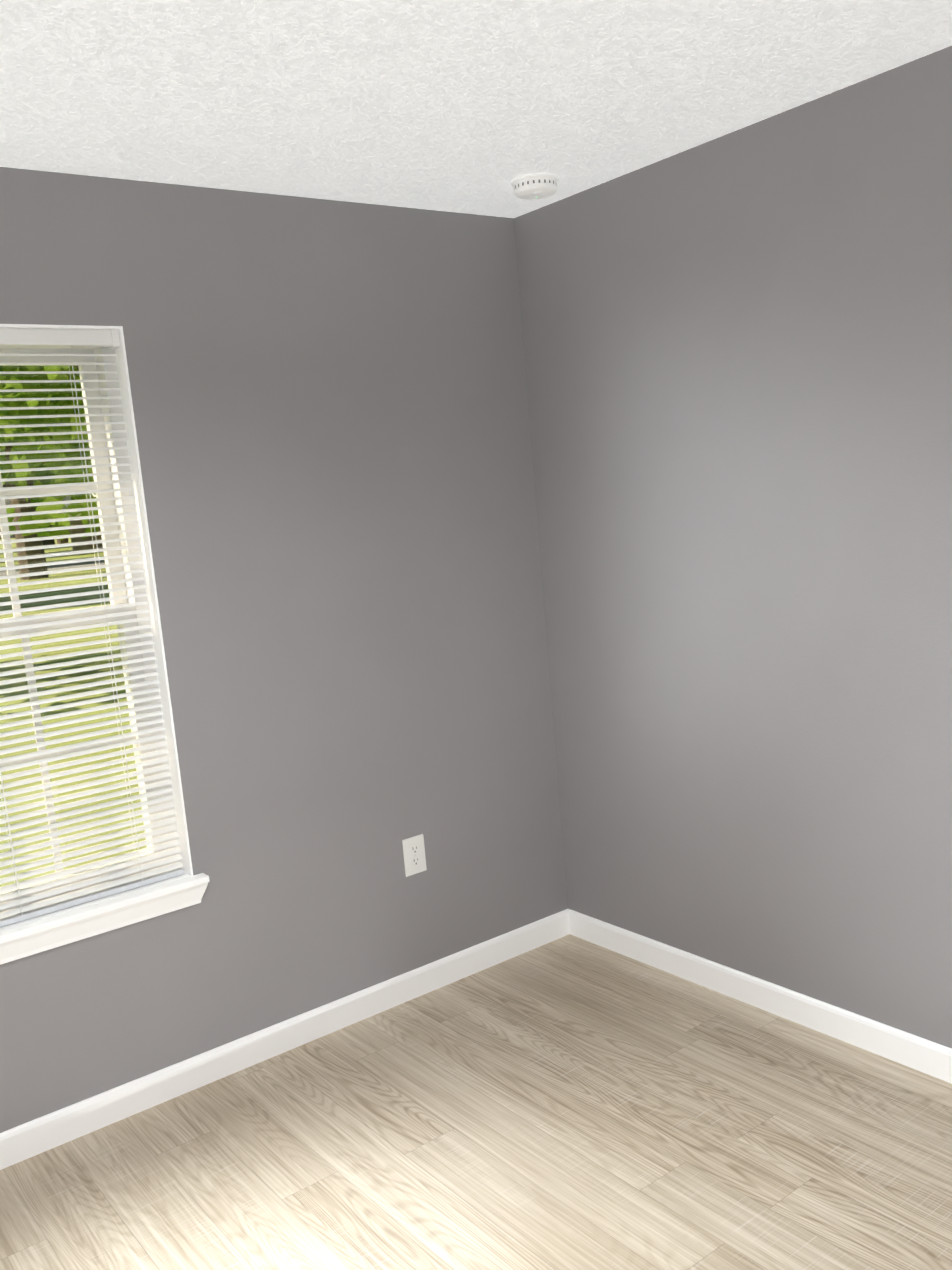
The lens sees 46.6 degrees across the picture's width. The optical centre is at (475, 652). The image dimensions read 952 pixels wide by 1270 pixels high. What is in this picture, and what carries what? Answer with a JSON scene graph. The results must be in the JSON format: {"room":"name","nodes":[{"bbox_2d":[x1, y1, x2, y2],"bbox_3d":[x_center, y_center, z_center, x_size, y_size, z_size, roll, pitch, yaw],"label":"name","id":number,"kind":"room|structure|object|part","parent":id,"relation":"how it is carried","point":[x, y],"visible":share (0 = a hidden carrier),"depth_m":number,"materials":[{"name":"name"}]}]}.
{"room":"empty bedroom","nodes":[
{"label":"empty bedroom","id":0,"kind":"room"},
{"bbox_2d":[0,167,567,1132],"bbox_3d":[-1.243,0.068,2.750,3.909,2.440,0.150,-11,10,-36],"label":"wall","id":1,"kind":"structure","parent":0,"point":[332,425],"depth_m":3.22,"materials":[{"name":"grey paint"}]},
{"bbox_2d":[0,324,209,964],"bbox_3d":[-0.886,-0.073,2.974,1.817,1.555,0.200,-11,10,-36],"label":"window unit","id":2,"kind":"structure","parent":1,"relation":"in","point":[59,906],"depth_m":2.88,"materials":[{"name":"white paint"}]},
{"bbox_3d":[-1.225,0.287,2.797,0.751,0.656,0.004,-11,10,-36],"label":"window sash glass","id":3,"kind":"part","parent":2,"relation":"part of","materials":[{"name":"clear glass"}]},
{"bbox_2d":[0,909,569,1169],"bbox_3d":[-1.091,1.233,2.854,3.609,0.088,0.013,-11,10,-36],"label":"baseboard","id":4,"kind":"structure","parent":1,"relation":"attached to","point":[30,1139],"depth_m":3.20,"materials":[{"name":"white paint"}]},
{"bbox_2d":[402,834,426,876],"bbox_3d":[-0.194,0.641,3.497,0.080,0.121,0.008,-11,10,-36],"label":"electrical outlet","id":5,"kind":"object","parent":1,"relation":"attached to","point":[414,855],"visible":1,"depth_m":3.49,"materials":[{"name":"white plastic"}]},
{"bbox_2d":[0,934,951,1269],"bbox_3d":[0.022,1.438,1.422,3.909,0.100,3.960,-11,10,-36],"label":"floor","id":6,"kind":"structure","parent":0,"point":[570,1102],"depth_m":2.67,"materials":[{"name":"brown wood"}]},
{"bbox_2d":[0,0,951,217],"bbox_3d":[-0.198,-1.066,1.058,3.909,0.100,3.960,-11,10,-36],"label":"ceiling","id":7,"kind":"structure","parent":0,"point":[476,107],"depth_m":2.36,"materials":[{"name":"white paint"}]},
{"bbox_2d":[511,173,558,199],"bbox_3d":[0.170,-1.331,3.161,0.136,0.044,0.136,-11,10,-36],"label":"smoke detector","id":8,"kind":"object","parent":7,"relation":"attached to","point":[534,186],"visible":1,"depth_m":3.12,"materials":[{"name":"white plastic"}]},
{"bbox_2d":[514,46,951,1048],"bbox_3d":[1.398,-0.106,2.353,0.150,2.440,3.660,-11,10,-36],"label":"wall","id":9,"kind":"structure","parent":0,"point":[738,356],"depth_m":3.01,"materials":[{"name":"grey paint"}]},
{"bbox_2d":[568,909,951,1083],"bbox_3d":[1.439,1.066,2.468,0.013,0.088,3.647,-11,10,-36],"label":"baseboard","id":10,"kind":"structure","parent":9,"relation":"attached to","point":[926,1056],"depth_m":3.20,"materials":[{"name":"white paint"}]},
{"label":"outside","id":11,"kind":"structure","parent":0,"visible":0},
{"bbox_2d":[0,538,146,886],"bbox_3d":[-123.810,-10.656,160.457,600.000,0.050,399.830,-11,10,-36],"label":"lawn","id":12,"kind":"structure","parent":11,"point":[48,602],"depth_m":10.92,"materials":[{"name":"green plant"}]},
{"bbox_2d":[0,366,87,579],"bbox_3d":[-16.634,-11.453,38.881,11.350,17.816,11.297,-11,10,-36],"label":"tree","id":13,"kind":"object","parent":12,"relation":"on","point":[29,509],"depth_m":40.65,"materials":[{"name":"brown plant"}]},
{"bbox_2d":[33,467,54,544],"bbox_3d":[-42.010,-22.538,106.151,17.921,24.767,20.552,-11,10,-36],"label":"tree","id":14,"kind":"object","parent":12,"relation":"on","point":[47,542],"depth_m":106.87,"materials":[{"name":"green plant"}]},
{"bbox_2d":[0,366,99,539],"bbox_3d":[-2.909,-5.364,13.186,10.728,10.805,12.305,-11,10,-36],"label":"tree","id":15,"kind":"object","parent":12,"relation":"on","point":[52,385],"depth_m":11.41,"materials":[{"name":"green plant"}]},
{"bbox_2d":[0,560,104,575],"bbox_3d":[-31.605,-1.254,39.877,600.000,0.020,8.000,-11,10,-36],"label":"street","id":16,"kind":"structure","parent":12,"relation":"on","point":[3,573],"depth_m":50.58,"materials":[{"name":"grey asphalt"}]},
{"bbox_2d":[12,493,102,550],"bbox_3d":[-24.288,-10.196,78.829,22.500,5.200,11.200,-11,10,-36],"label":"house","id":17,"kind":"structure","parent":12,"relation":"on","point":[82,530],"depth_m":78.96,"materials":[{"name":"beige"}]},
{"bbox_2d":[52,496,67,543],"bbox_3d":[-45.836,-21.425,120.255,14.278,19.189,14.753,-11,10,-36],"label":"tree","id":18,"kind":"object","parent":12,"relation":"on","point":[63,541],"depth_m":121.51,"materials":[{"name":"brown plant"}]},
{"bbox_2d":[46,460,83,473],"bbox_3d":[-22.057,-15.382,68.043,13.650,18.134,15.518,-11,10,-36],"label":"tree","id":19,"kind":"object","parent":12,"relation":"on","point":[69,465],"depth_m":64.98,"materials":[{"name":"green plant"}]}
]}

